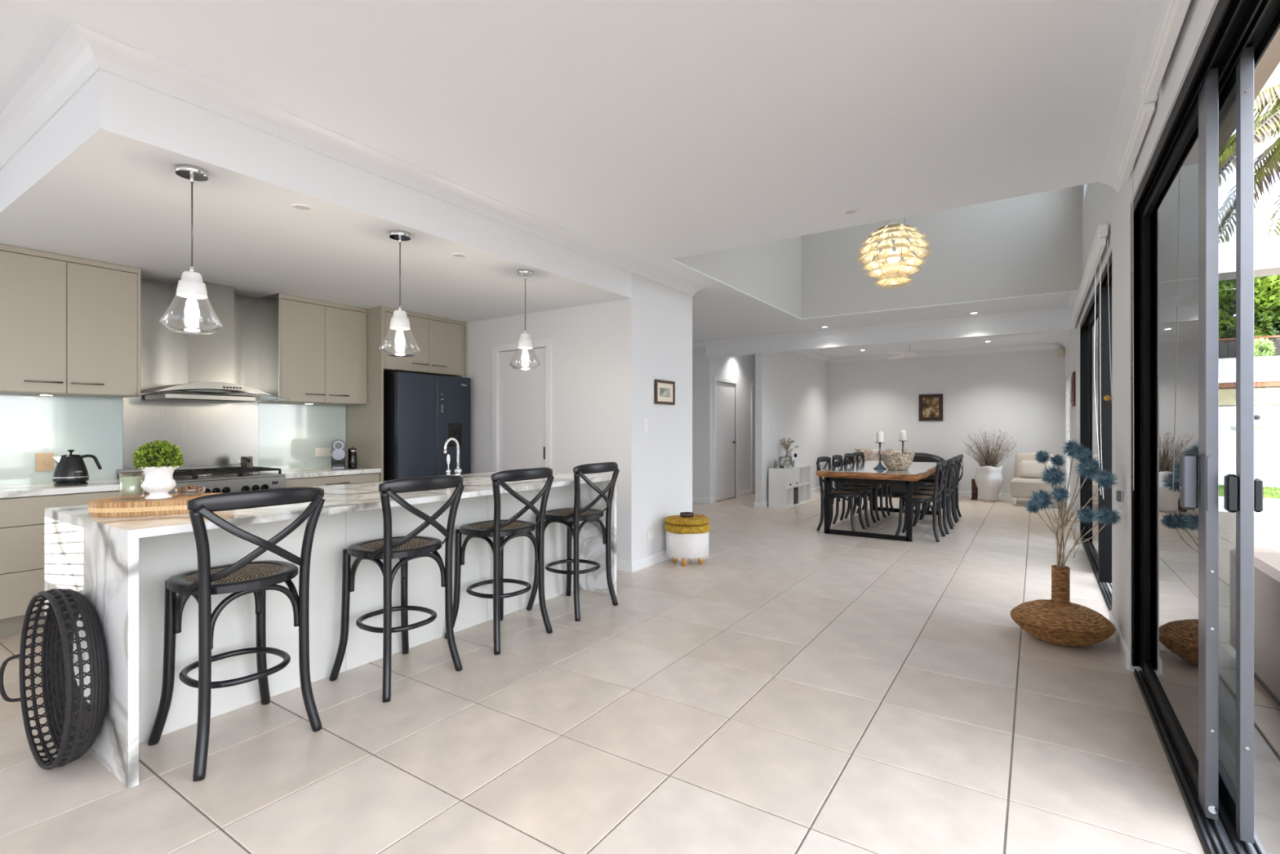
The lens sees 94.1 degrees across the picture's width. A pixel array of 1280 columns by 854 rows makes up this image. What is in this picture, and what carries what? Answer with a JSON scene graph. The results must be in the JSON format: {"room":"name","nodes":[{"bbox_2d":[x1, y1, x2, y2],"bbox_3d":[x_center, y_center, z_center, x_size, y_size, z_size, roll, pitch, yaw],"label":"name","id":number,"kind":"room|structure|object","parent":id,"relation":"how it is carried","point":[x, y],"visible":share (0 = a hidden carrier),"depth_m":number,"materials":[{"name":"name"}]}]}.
{"room":"open-plan kitchen","nodes":[
{"label":"open-plan kitchen","id":0,"kind":"room"},
{"bbox_2d":[0,69,631,322],"bbox_3d":[-2.179,-1.284,4.460,2.710,0.313,3.528,0,0,34],"label":"ceiling","id":1,"kind":"structure","parent":0,"point":[99,181],"depth_m":3.33,"materials":[{"name":"white paint"}]},
{"bbox_2d":[159,164,223,334],"bbox_3d":[-1.956,-0.772,2.602,0.224,0.709,0.224,0,0,34],"label":"pendant lamp","id":2,"kind":"object","parent":1,"relation":"hanging from","point":[191,286],"visible":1,"depth_m":2.58,"materials":[{"name":"glass"}]},
{"bbox_2d":[378,230,420,356],"bbox_3d":[-1.389,-0.772,3.450,0.224,0.709,0.224,0,0,34],"label":"pendant lamp","id":3,"kind":"object","parent":1,"relation":"hanging from","point":[399,322],"visible":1,"depth_m":3.43,"materials":[{"name":"glass"}]},
{"bbox_2d":[509,269,541,370],"bbox_3d":[-0.825,-0.772,4.287,0.224,0.709,0.224,0,0,34],"label":"pendant lamp","id":4,"kind":"object","parent":1,"relation":"hanging from","point":[525,342],"visible":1,"depth_m":4.26,"materials":[{"name":"glass"}]},
{"bbox_2d":[0,0,1146,357],"bbox_3d":[0.117,-1.446,6.168,7.760,0.012,17.600,0,0,34],"label":"ceiling","id":5,"kind":"structure","parent":0,"point":[655,133],"depth_m":2.58,"materials":[{"name":"white paint"}]},
{"bbox_2d":[705,315,1076,357],"bbox_3d":[3.208,-1.310,8.566,4.950,0.260,0.223,0,0,34],"label":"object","id":6,"kind":"structure","parent":5,"relation":"attached to","point":[1060,323],"depth_m":8.17,"materials":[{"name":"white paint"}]},
{"bbox_2d":[466,273,692,561],"bbox_3d":[-0.960,-0.095,6.428,2.860,2.690,1.100,0,0,34],"label":"wall","id":7,"kind":"structure","parent":0,"point":[607,357],"depth_m":5.52,"materials":[{"name":"white paint"}]},
{"bbox_2d":[0,22,704,296],"bbox_3d":[-1.861,-1.394,4.909,2.862,0.092,4.812,0,0,34],"label":"trim","id":8,"kind":"structure","parent":7,"relation":"attached to","point":[82,51],"depth_m":2.70,"materials":[{"name":"white"}]},
{"bbox_2d":[492,338,551,471],"bbox_3d":[-1.152,0.200,5.945,0.805,2.100,0.118,0,0,34],"label":"door","id":9,"kind":"structure","parent":7,"relation":"in","point":[522,400],"depth_m":5.92,"materials":[{"name":"white"}]},
{"bbox_2d":[616,550,671,572],"bbox_3d":[-0.916,1.205,6.399,2.784,0.090,1.128,0,0,34],"label":"baseboard","id":10,"kind":"structure","parent":7,"relation":"attached to","point":[621,565],"depth_m":5.29,"materials":[{"name":"white"}]},
{"bbox_2d":[654,379,675,404],"bbox_3d":[0.236,-0.335,5.619,0.021,0.225,0.345,0,0,34],"label":"framed picture","id":11,"kind":"object","parent":7,"relation":"attached to","point":[664,390],"visible":1,"depth_m":5.61},
{"bbox_2d":[0,489,1206,853],"bbox_3d":[-0.209,1.310,6.285,8.152,0.120,17.766,0,0,34],"label":"floor","id":12,"kind":"structure","parent":0,"point":[797,688],"depth_m":2.44,"materials":[{"name":"tile"}]},
{"bbox_2d":[0,588,108,769],"bbox_3d":[-2.195,0.926,2.239,0.674,0.638,0.185,0,-1,34],"label":"woven basket","id":13,"kind":"object","parent":12,"relation":"on","point":[74,724],"visible":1,"depth_m":2.26,"materials":[{"name":"black wicker"}]},
{"bbox_2d":[0,489,142,637],"bbox_3d":[-3.876,0.831,3.845,0.565,0.838,0.908,0,0,34],"label":"base cabinet","id":14,"kind":"object","parent":12,"relation":"on","point":[22,519],"visible":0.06,"depth_m":3.59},
{"bbox_2d":[0,479,119,497],"bbox_3d":[-4.032,0.393,3.589,0.590,0.038,1.508,0,0,34],"label":"countertop","id":15,"kind":"structure","parent":14,"relation":"on","point":[104,485],"depth_m":3.78,"materials":[{"name":"stone"}]},
{"bbox_2d":[52,449,102,485],"bbox_3d":[-3.752,0.258,3.961,0.227,0.231,0.181,0,0,-24],"label":"electric kettle","id":16,"kind":"object","parent":15,"relation":"on","point":[70,469],"visible":1,"depth_m":3.90,"materials":[{"name":"black plastic"}]},
{"bbox_2d":[115,463,285,495],"bbox_3d":[-3.327,0.728,4.568,0.660,0.845,0.896,0,0,34],"label":"range cooker","id":17,"kind":"object","parent":12,"relation":"on","point":[220,478],"visible":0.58,"depth_m":4.52,"materials":[{"name":"silver metal"}]},
{"bbox_2d":[115,471,285,482],"bbox_3d":[-3.347,0.375,4.581,0.612,0.014,0.896,0,0,34],"label":"cooktop","id":18,"kind":"object","parent":17,"relation":"in","point":[247,476],"depth_m":4.53,"materials":[{"name":"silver metal"}]},
{"bbox_2d":[147,486,324,781],"bbox_3d":[-1.619,0.744,2.404,0.505,1.022,0.480,0,0,34],"label":"bar stool","id":19,"kind":"object","parent":12,"relation":"on","point":[246,575],"visible":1,"depth_m":2.34,"materials":[{"name":"black paint"}]},
{"bbox_2d":[285,472,379,487],"bbox_3d":[-2.875,0.831,5.323,0.596,0.838,0.854,0,0,34],"label":"base cabinet","id":20,"kind":"object","parent":12,"relation":"on","point":[374,477],"visible":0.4,"depth_m":5.16,"materials":[{"name":"beige laminate"}]},
{"bbox_2d":[259,466,381,479],"bbox_3d":[-2.877,0.393,5.325,0.590,0.038,0.854,0,0,34],"label":"countertop","id":21,"kind":"structure","parent":20,"relation":"on","point":[326,471],"depth_m":5.22,"materials":[{"name":"stone"}]},
{"bbox_2d":[331,439,346,469],"bbox_3d":[-2.771,0.238,5.476,0.116,0.270,0.280,0,0,-27],"label":"coffee machine","id":22,"kind":"object","parent":21,"relation":"on","point":[338,446],"visible":1,"depth_m":5.38,"materials":[{"name":"black plastic"}]},
{"bbox_2d":[138,484,573,743],"bbox_3d":[-1.508,0.819,3.619,0.600,0.863,2.820,0,0,34],"label":"panel","id":23,"kind":"object","parent":12,"relation":"on","point":[163,557],"visible":0.38,"depth_m":2.97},
{"bbox_2d":[44,471,616,788],"bbox_3d":[-1.405,0.802,3.551,1.037,0.895,2.884,0,0,34],"label":"countertop","id":24,"kind":"structure","parent":23,"relation":"on","point":[95,557],"depth_m":2.31,"materials":[{"name":"stone"}]},
{"bbox_2d":[87,493,218,516],"bbox_3d":[-2.030,0.326,2.546,0.490,0.058,0.300,0,0,-22],"label":"chopping board","id":25,"kind":"object","parent":24,"relation":"on","point":[176,504],"visible":0.6,"depth_m":2.41,"materials":[{"name":"brown wood"}]},
{"bbox_2d":[119,472,143,499],"bbox_3d":[-2.139,0.242,2.511,0.082,0.108,0.082,0,0,34],"label":"jar candle","id":26,"kind":"object","parent":25,"relation":"on","point":[128,485],"visible":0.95,"depth_m":2.48,"materials":[{"name":"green glass"}]},
{"bbox_2d":[132,439,184,499],"bbox_3d":[-2.021,0.172,2.504,0.179,0.249,0.176,0,0,34],"label":"potted topiary","id":27,"kind":"object","parent":25,"relation":"on","point":[158,460],"visible":1,"depth_m":2.47,"materials":[{"name":"plant"}]},
{"bbox_2d":[443,437,462,475],"bbox_3d":[-1.332,0.212,4.248,0.121,0.286,0.125,0,0,-12],"label":"mixer tap","id":28,"kind":"object","parent":24,"relation":"on","point":[457,470],"visible":0.86,"depth_m":4.27,"materials":[{"name":"silver metal"}]},
{"bbox_2d":[328,474,464,702],"bbox_3d":[-1.216,0.744,3.010,0.505,1.022,0.480,0,0,32],"label":"bar stool","id":29,"kind":"object","parent":12,"relation":"on","point":[411,546],"visible":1,"depth_m":2.94,"materials":[{"name":"black paint"}]},
{"bbox_2d":[346,306,466,480],"bbox_3d":[-2.363,0.062,6.097,0.590,2.375,0.997,0,0,34],"label":"panel","id":30,"kind":"object","parent":12,"relation":"on","point":[364,422],"visible":0.26,"depth_m":5.61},
{"bbox_2d":[383,369,471,480],"bbox_3d":[-2.258,0.340,6.025,0.686,1.760,0.850,0,0,34],"label":"fridge","id":31,"kind":"object","parent":12,"relation":"on","point":[421,411],"visible":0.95,"depth_m":5.74,"materials":[{"name":"metal"}]},
{"bbox_2d":[444,466,554,654],"bbox_3d":[-0.835,0.744,3.582,0.505,1.022,0.480,0,0,35],"label":"bar stool","id":32,"kind":"object","parent":12,"relation":"on","point":[498,528],"visible":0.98,"depth_m":3.49,"materials":[{"name":"black paint"}]},
{"bbox_2d":[526,462,619,621],"bbox_3d":[-0.454,0.744,4.146,0.505,1.022,0.480,0,0,34],"label":"bar stool","id":33,"kind":"object","parent":12,"relation":"on","point":[570,517],"visible":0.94,"depth_m":4.05,"materials":[{"name":"black paint"}]},
{"bbox_2d":[665,530,709,566],"bbox_3d":[0.439,1.076,5.515,0.415,0.348,0.415,0,0,34],"label":"stool","id":34,"kind":"object","parent":12,"relation":"on","point":[683,546],"visible":0.77,"depth_m":5.35,"materials":[{"name":"white fabric"}]},
{"bbox_2d":[664,515,710,533],"bbox_3d":[0.439,0.889,5.511,0.431,0.135,0.426,0,0,34],"label":"cushion","id":35,"kind":"object","parent":34,"relation":"on","point":[696,525],"visible":0.94,"depth_m":5.35,"materials":[{"name":"yellow fabric"}]},
{"bbox_2d":[768,464,811,508],"bbox_3d":[2.500,0.944,9.848,0.322,0.612,1.208,0,0,34],"label":"cube shelf","id":36,"kind":"object","parent":12,"relation":"on","point":[782,482],"visible":0.88,"depth_m":9.43,"materials":[{"name":"white"}]},
{"bbox_2d":[816,456,866,531],"bbox_3d":[2.458,0.809,7.326,0.505,0.896,0.480,0,0,36],"label":"dining chair","id":37,"kind":"object","parent":12,"relation":"on","point":[836,493],"visible":0.8,"depth_m":7.26,"materials":[{"name":"black wood"}]},
{"bbox_2d":[831,454,876,527],"bbox_3d":[2.797,0.809,7.819,0.505,0.896,0.480,0,0,32],"label":"dining chair","id":38,"kind":"object","parent":12,"relation":"on","point":[867,491],"visible":0.8,"depth_m":7.75,"materials":[{"name":"black wood"}]},
{"bbox_2d":[844,453,885,520],"bbox_3d":[3.128,0.809,8.320,0.505,0.896,0.480,0,0,33],"label":"dining chair","id":39,"kind":"object","parent":12,"relation":"on","point":[877,487],"visible":0.67,"depth_m":8.25,"materials":[{"name":"black wood"}]},
{"bbox_2d":[855,451,894,515],"bbox_3d":[3.466,0.809,8.815,0.505,0.896,0.480,0,0,31],"label":"dining chair","id":40,"kind":"object","parent":12,"relation":"on","point":[887,488],"visible":0.48,"depth_m":8.74,"materials":[{"name":"black wood"}]},
{"bbox_2d":[816,460,942,542],"bbox_3d":[3.265,0.876,7.832,1.177,0.748,2.643,0,0,34],"label":"dining table","id":41,"kind":"object","parent":12,"relation":"on","point":[859,472],"visible":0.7,"depth_m":6.88,"materials":[{"name":"brown wood"}]},
{"bbox_2d":[880,451,915,470],"bbox_3d":[3.102,0.394,7.184,0.378,0.215,0.379,0,0,34],"label":"bowl","id":42,"kind":"object","parent":41,"relation":"on","point":[895,460],"visible":1,"depth_m":7.06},
{"bbox_2d":[834,452,949,493],"bbox_3d":[4.680,0.840,11.095,1.900,0.820,0.840,0,0,34],"label":"sofa","id":43,"kind":"object","parent":12,"relation":"on","point":[918,457],"visible":0.23,"depth_m":10.79,"materials":[{"name":"leather"}]},
{"bbox_2d":[851,448,913,463],"bbox_3d":[4.546,0.590,11.249,1.134,0.373,0.788,0,0,34],"label":"cowhide","id":44,"kind":"object","parent":43,"relation":"on","point":[869,454],"visible":0.29,"depth_m":11.45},
{"bbox_2d":[895,459,946,542],"bbox_3d":[3.221,0.809,6.817,0.505,0.896,0.480,0,0,35],"label":"dining chair","id":45,"kind":"object","parent":12,"relation":"on","point":[936,500],"visible":0.9,"depth_m":6.72,"materials":[{"name":"black wood"}]},
{"bbox_2d":[912,457,955,533],"bbox_3d":[3.573,0.809,7.304,0.505,0.896,0.480,0,0,34],"label":"dining chair","id":46,"kind":"object","parent":12,"relation":"on","point":[950,462],"visible":0.72,"depth_m":7.22,"materials":[{"name":"black wood"}]},
{"bbox_2d":[915,455,959,526],"bbox_3d":[3.896,0.809,7.809,0.505,0.896,0.480,0,0,34],"label":"dining chair","id":47,"kind":"object","parent":12,"relation":"on","point":[957,458],"visible":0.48,"depth_m":7.81,"materials":[{"name":"black wood"}]},
{"bbox_2d":[922,453,963,520],"bbox_3d":[4.223,0.809,8.313,0.505,0.896,0.480,0,0,33],"label":"dining chair","id":48,"kind":"object","parent":12,"relation":"on","point":[961,456],"visible":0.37,"depth_m":8.26,"materials":[{"name":"black wood"}]},
{"bbox_2d":[974,464,1004,502],"bbox_3d":[5.971,0.944,10.201,0.364,0.612,0.364,0,0,-10],"label":"vase","id":49,"kind":"object","parent":12,"relation":"on","point":[988,480],"visible":0.99,"depth_m":10.07,"materials":[{"name":"white ceramic"}]},
{"bbox_2d":[963,428,1017,466],"bbox_3d":[5.979,0.389,10.214,0.860,0.786,0.763,0,0,26],"label":"dry twigs","id":50,"kind":"object","parent":49,"relation":"in","point":[983,460],"visible":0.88,"depth_m":10.18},
{"bbox_2d":[1010,452,1062,508],"bbox_3d":[6.457,0.833,9.721,0.680,0.835,0.780,0,0,34],"label":"armchair","id":51,"kind":"object","parent":12,"relation":"on","point":[1020,486],"visible":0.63,"depth_m":9.53,"materials":[{"name":"beige fabric"}]},
{"bbox_2d":[1017,460,1053,477],"bbox_3d":[6.521,0.676,9.818,0.500,0.272,0.141,0,0,34],"label":"cushion","id":52,"kind":"object","parent":51,"relation":"on","point":[1031,468],"visible":0.72,"depth_m":9.81,"materials":[{"name":"beige fabric"}]},
{"bbox_2d":[1009,564,1115,646],"bbox_3d":[2.480,1.032,3.515,0.511,0.435,0.509,0,0,-28],"label":"wicker vase","id":53,"kind":"object","parent":12,"relation":"on","point":[1058,620],"visible":0.98,"depth_m":3.40,"materials":[{"name":"wicker"}]},
{"bbox_2d":[1024,488,1062,567],"bbox_3d":[2.383,0.670,3.519,0.201,0.641,0.160,0,0,34],"label":"thistle","id":54,"kind":"object","parent":53,"relation":"in","point":[1040,500],"visible":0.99,"depth_m":3.52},
{"bbox_2d":[1034,449,1066,564],"bbox_3d":[2.453,0.557,3.541,0.174,0.865,0.179,0,0,13],"label":"thistle","id":55,"kind":"object","parent":53,"relation":"in","point":[1053,475],"visible":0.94,"depth_m":3.54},
{"bbox_2d":[1048,485,1071,567],"bbox_3d":[2.439,0.659,3.459,0.115,0.661,0.140,0,0,34],"label":"thistle","id":56,"kind":"object","parent":53,"relation":"in","point":[1060,494],"visible":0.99,"depth_m":3.46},
{"bbox_2d":[1057,439,1094,567],"bbox_3d":[2.537,0.523,3.471,0.179,0.934,0.143,0,0,34],"label":"thistle","id":57,"kind":"object","parent":53,"relation":"in","point":[1072,448],"visible":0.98,"depth_m":3.47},
{"bbox_2d":[1057,454,1105,561],"bbox_3d":[2.548,0.571,3.425,0.168,0.839,0.228,0,0,-2],"label":"thistle","id":58,"kind":"object","parent":53,"relation":"in","point":[1089,467],"visible":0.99,"depth_m":3.38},
{"bbox_2d":[1059,468,1118,567],"bbox_3d":[2.495,0.605,3.346,0.125,0.771,0.325,0,0,-27],"label":"thistle","id":59,"kind":"object","parent":53,"relation":"in","point":[1104,479],"visible":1,"depth_m":3.26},
{"bbox_2d":[1062,506,1121,567],"bbox_3d":[2.476,0.704,3.322,0.142,0.573,0.351,0,0,-19],"label":"thistle","id":60,"kind":"object","parent":53,"relation":"in","point":[1101,516],"visible":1,"depth_m":3.21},
{"bbox_2d":[692,346,713,497],"bbox_3d":[0.627,-0.150,10.285,1.350,2.800,0.120,0,0,34],"label":"wall","id":61,"kind":"structure","parent":0,"point":[702,366],"depth_m":9.94,"materials":[{"name":"white paint"}]},
{"bbox_2d":[713,351,828,502],"bbox_3d":[2.568,-0.150,11.594,1.430,2.800,4.550,0,0,34],"label":"wall","id":62,"kind":"structure","parent":0,"point":[792,388],"depth_m":10.69,"materials":[{"name":"white paint"}]},
{"bbox_2d":[713,376,737,502],"bbox_3d":[1.475,0.195,10.382,0.153,2.110,0.940,0,0,34],"label":"door","id":63,"kind":"structure","parent":62,"relation":"in","point":[725,411],"depth_m":10.37,"materials":[{"name":"white"}]},
{"bbox_2d":[751,382,755,493],"bbox_3d":[2.319,0.195,11.682,0.118,2.110,0.920,0,0,34],"label":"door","id":64,"kind":"structure","parent":62,"relation":"in","point":[753,384],"depth_m":11.32,"materials":[{"name":"white"}]},
{"bbox_2d":[692,485,823,507],"bbox_3d":[2.237,1.205,11.716,2.144,0.090,4.414,0,0,34],"label":"baseboard","id":65,"kind":"structure","parent":62,"relation":"attached to","point":[696,500],"depth_m":9.95,"materials":[{"name":"white"}]},
{"bbox_2d":[673,184,1082,318],"bbox_3d":[2.413,-2.726,5.703,3.100,2.548,3.590,0,0,34],"label":"wall","id":66,"kind":"structure","parent":0,"point":[1029,244],"depth_m":6.84,"materials":[{"name":"grey paint"}]},
{"bbox_2d":[692,291,1077,347],"bbox_3d":[2.400,-1.394,8.391,6.100,0.092,1.070,0,0,34],"label":"trim","id":67,"kind":"structure","parent":66,"relation":"attached to","point":[1062,311],"depth_m":8.13,"materials":[{"name":"white"}]},
{"bbox_2d":[828,348,1065,493],"bbox_3d":[5.188,-0.150,11.533,5.260,2.800,0.150,0,0,34],"label":"wall","id":68,"kind":"structure","parent":0,"point":[1022,393],"depth_m":10.98,"materials":[{"name":"white paint"}]},
{"bbox_2d":[919,393,942,420],"bbox_3d":[5.480,-0.386,11.232,0.410,0.500,0.021,0,0,34],"label":"framed picture","id":69,"kind":"object","parent":68,"relation":"attached to","point":[931,406],"visible":1,"depth_m":11.23,"materials":[{"name":"brown wood"}]},
{"bbox_2d":[922,397,938,417],"bbox_3d":[5.479,-0.386,11.231,0.274,0.368,0.002,0,0,34],"label":"print","id":70,"kind":"object","parent":69,"relation":"attached to","point":[930,405],"depth_m":11.23},
{"bbox_2d":[795,331,1071,362],"bbox_3d":[4.614,-1.394,9.794,3.970,0.092,3.380,0,0,34],"label":"trim","id":71,"kind":"structure","parent":68,"relation":"attached to","point":[1064,338],"depth_m":10.92,"materials":[{"name":"white"}]},
{"bbox_2d":[1065,0,1218,671],"bbox_3d":[3.003,-1.400,3.647,0.160,5.300,16.600,0,0,34],"label":"wall","id":72,"kind":"structure","parent":0,"point":[1101,203],"depth_m":3.26,"materials":[{"name":"white paint"}]},
{"bbox_2d":[1066,374,1070,503],"bbox_3d":[6.628,0.177,9.175,0.050,1.945,1.360,0,0,34],"label":"blind","id":73,"kind":"object","parent":72,"relation":"attached to","point":[1068,377],"visible":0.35,"depth_m":9.52,"materials":[{"name":"white"}]},
{"bbox_2d":[1070,223,1107,328],"bbox_3d":[4.124,-1.272,5.544,0.062,0.155,4.000,0,0,34],"label":"roller blind","id":74,"kind":"object","parent":72,"relation":"attached to","point":[1100,240],"visible":0.96,"depth_m":4.62,"materials":[{"name":"white"}]},
{"bbox_2d":[1080,252,1111,610],"bbox_3d":[4.027,0.055,5.182,0.156,2.450,3.430,0,0,34],"label":"door","id":75,"kind":"structure","parent":72,"relation":"in","point":[1098,548],"depth_m":4.68,"materials":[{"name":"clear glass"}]},
{"bbox_2d":[1063,498,1129,669],"bbox_3d":[4.862,1.205,6.597,0.014,0.090,8.430,0,0,34],"label":"baseboard","id":76,"kind":"structure","parent":72,"relation":"attached to","point":[1122,647],"depth_m":3.37,"materials":[{"name":"white"}]},
{"bbox_2d":[1106,239,1122,509],"bbox_3d":[2.803,-0.373,3.516,0.013,1.654,0.644,0,0,32],"label":"blind cord","id":77,"kind":"object","parent":72,"relation":"attached to","point":[1107,239],"visible":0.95,"depth_m":3.67,"materials":[{"name":"white plastic"}]},
{"bbox_2d":[1099,0,1163,194],"bbox_3d":[0.513,-1.394,0.133,0.092,0.092,7.990,0,0,34],"label":"trim","id":78,"kind":"structure","parent":72,"relation":"attached to","point":[1153,8],"depth_m":2.52,"materials":[{"name":"white"}]},
{"bbox_2d":[1116,88,1158,182],"bbox_3d":[2.251,-1.327,2.706,0.062,0.135,0.860,0,0,34],"label":"roller blind","id":79,"kind":"object","parent":72,"relation":"attached to","point":[1143,112],"visible":0.79,"depth_m":2.62,"materials":[{"name":"white"}]},
{"bbox_2d":[1132,160,1133,490],"bbox_3d":[2.333,-0.475,2.819,0.004,1.550,0.084,0,0,41],"label":"blind cord","id":80,"kind":"object","parent":79,"relation":"hanging from","point":[1132,161],"visible":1,"depth_m":2.80,"materials":[{"name":"white plastic"}]},
{"bbox_2d":[1140,0,1191,100],"bbox_3d":[1.089,-1.333,0.975,0.062,0.135,3.230,0,0,34],"label":"roller blind","id":81,"kind":"object","parent":72,"relation":"attached to","point":[1172,14],"visible":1,"depth_m":2.01,"materials":[{"name":"white"}]},
{"bbox_2d":[1131,0,1279,853],"bbox_3d":[0.607,0.055,0.046,0.160,2.450,7.210,0,0,34],"label":"door","id":82,"kind":"structure","parent":72,"relation":"in","point":[1176,197],"depth_m":2.06,"materials":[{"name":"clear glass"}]},
{"bbox_2d":[1218,27,1279,153],"bbox_3d":[3.391,-1.255,3.990,0.105,0.110,17.600,0,0,34],"label":"soffit","id":83,"kind":"structure","parent":72,"relation":"attached to","point":[1269,61],"depth_m":2.04,"materials":[{"name":"paint"}]},
{"bbox_3d":[-4.573,-0.150,3.445,0.149,2.800,7.870,0,0,34],"label":"wall","id":84,"kind":"structure","parent":0,"visible":0},
{"bbox_2d":[0,393,122,484],"bbox_3d":[-4.261,0.075,3.768,0.010,0.598,1.552,0,0,34],"label":"backsplash","id":85,"kind":"structure","parent":84,"relation":"attached to","point":[30,424],"depth_m":4.11,"materials":[{"name":"glass"}]},
{"bbox_2d":[35,453,53,471],"bbox_3d":[-4.054,0.232,4.059,0.012,0.122,0.088,0,0,34],"label":"power socket","id":86,"kind":"object","parent":85,"relation":"attached to","point":[43,461],"visible":1,"depth_m":4.06,"materials":[{"name":"beige"}]},
{"bbox_2d":[0,244,140,397],"bbox_3d":[-3.892,-0.675,3.970,0.401,0.900,0.807,0,0,34],"label":"upper cabinet","id":87,"kind":"object","parent":84,"relation":"attached to","point":[70,326],"visible":1,"depth_m":3.90,"materials":[{"name":"beige wood"}]},
{"bbox_2d":[122,278,258,469],"bbox_3d":[-3.575,-0.384,4.797,0.012,1.487,0.921,0,0,34],"label":"backsplash","id":88,"kind":"structure","parent":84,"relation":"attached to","point":[206,433],"depth_m":4.74,"materials":[{"name":"grey"}]},
{"bbox_2d":[137,281,288,403],"bbox_3d":[-3.374,-0.666,4.647,0.503,0.917,0.980,0,0,34],"label":"range hood","id":89,"kind":"object","parent":88,"relation":"attached to","point":[202,363],"visible":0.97,"depth_m":4.61,"materials":[{"name":"silver metal"}]},
{"bbox_2d":[258,402,346,469],"bbox_3d":[-3.102,0.075,5.510,0.010,0.598,0.786,0,0,34],"label":"backsplash","id":90,"kind":"structure","parent":84,"relation":"attached to","point":[290,434],"depth_m":5.46,"materials":[{"name":"glass"}]},
{"bbox_2d":[258,293,367,404],"bbox_3d":[-2.939,-0.675,5.402,0.401,0.900,0.786,0,0,34],"label":"upper cabinet","id":91,"kind":"object","parent":84,"relation":"attached to","point":[323,344],"visible":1,"depth_m":5.29,"materials":[{"name":"beige wood"}]},
{"bbox_2d":[257,293,279,401],"bbox_3d":[-3.168,-0.676,5.079,0.358,0.901,0.004,0,0,34],"label":"steel cheek","id":92,"kind":"object","parent":91,"relation":"attached to","point":[268,305],"visible":1,"depth_m":5.07,"materials":[{"name":"metal"}]},
{"bbox_2d":[383,306,466,376],"bbox_3d":[-2.345,-0.839,6.097,0.621,0.573,0.970,0,0,34],"label":"upper cabinet","id":93,"kind":"object","parent":84,"relation":"attached to","point":[442,342],"visible":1,"depth_m":5.94,"materials":[{"name":"beige wood"}]},
{"bbox_3d":[2.463,-4.050,5.688,3.400,0.100,3.800,0,0,34],"label":"ceiling","id":94,"kind":"structure","parent":0,"visible":0},
{"bbox_2d":[856,219,932,289],"bbox_3d":[2.385,-2.666,5.620,0.656,2.669,0.662,0,0,34],"label":"lamp","id":95,"kind":"object","parent":94,"relation":"hanging from","point":[894,274],"visible":0.94,"depth_m":5.61,"materials":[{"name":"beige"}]},
{"label":"outside","id":96,"kind":"structure","parent":0,"visible":0},
{"bbox_2d":[1218,355,1279,487],"bbox_3d":[16.066,-0.085,10.967,13.400,2.870,0.340,0,0,34],"label":"wall","id":97,"kind":"structure","parent":96,"point":[1266,369],"depth_m":12.72,"materials":[{"name":"white"}]},
{"bbox_2d":[1230,414,1277,426],"bbox_3d":[13.004,-0.155,12.638,0.650,0.250,0.350,0,0,34],"label":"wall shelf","id":98,"kind":"object","parent":97,"relation":"attached to","point":[1257,422],"visible":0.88,"depth_m":12.46,"materials":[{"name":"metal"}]},
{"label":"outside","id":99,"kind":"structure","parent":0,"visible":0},
{"bbox_2d":[1218,235,1279,280],"bbox_3d":[8.206,-1.455,3.158,8.835,0.260,0.350,0,0,34],"label":"beam","id":100,"kind":"structure","parent":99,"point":[1266,250],"depth_m":4.99,"materials":[{"name":"paint"}]},
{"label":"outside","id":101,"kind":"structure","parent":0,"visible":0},
{"bbox_3d":[2.770,1.560,4.163,80.000,0.380,70.000,0,0,34],"label":"ground","id":102,"kind":"structure","parent":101,"visible":0},
{"bbox_2d":[1218,274,1279,358],"bbox_3d":[14.466,-1.313,14.375,2.549,5.133,2.506,0,0,34],"label":"tree","id":103,"kind":"object","parent":102,"relation":"on","point":[1266,288],"visible":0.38,"depth_m":13.56,"materials":[{"name":"green plant"}]},
{"bbox_2d":[1218,496,1279,515],"bbox_3d":[12.931,1.400,8.061,11.400,0.300,2.150,0,0,34],"label":"pool coping","id":104,"kind":"object","parent":102,"relation":"on","point":[1268,503],"depth_m":10.23},
{"bbox_2d":[1218,484,1279,498],"bbox_3d":[15.163,1.325,9.610,13.400,0.250,2.900,0,0,34],"label":"lawn","id":105,"kind":"structure","parent":102,"relation":"on","point":[1269,492],"depth_m":11.51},
{"bbox_2d":[1218,334,1279,358],"bbox_3d":[15.826,-0.690,12.051,9.100,2.720,0.080,0,0,34],"label":"fence","id":106,"kind":"object","parent":102,"relation":"on","point":[1227,345],"visible":0.08,"depth_m":13.59,"materials":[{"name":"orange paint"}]},
{"bbox_2d":[1253,337,1276,356],"bbox_3d":[13.630,-0.378,13.150,0.616,3.257,0.652,0,0,34],"label":"shrub","id":107,"kind":"object","parent":102,"relation":"on","point":[1268,345],"visible":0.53,"depth_m":12.97,"materials":[{"name":"green plant"}]},
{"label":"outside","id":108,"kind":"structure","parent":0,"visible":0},
{"bbox_2d":[1218,511,1279,853],"bbox_3d":[6.528,1.358,1.182,8.440,0.144,16.400,0,0,34],"label":"floor","id":109,"kind":"structure","parent":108,"point":[1266,526],"depth_m":2.69,"materials":[{"name":"tile"}]},
{"bbox_2d":[1218,83,1279,243],"bbox_3d":[8.789,-1.524,7.147,4.014,5.634,4.222,0,0,-23],"label":"palm tree","id":110,"kind":"object","parent":109,"relation":"on","point":[1263,123],"visible":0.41,"depth_m":8.04,"materials":[{"name":"plant"}]},
{"bbox_2d":[1229,547,1279,706],"bbox_3d":[3.147,0.926,2.230,0.960,0.720,2.100,0,0,34],"label":"outdoor sofa","id":111,"kind":"object","parent":109,"relation":"on","point":[1266,561],"visible":0.72,"depth_m":2.87,"materials":[{"name":"fabric"}]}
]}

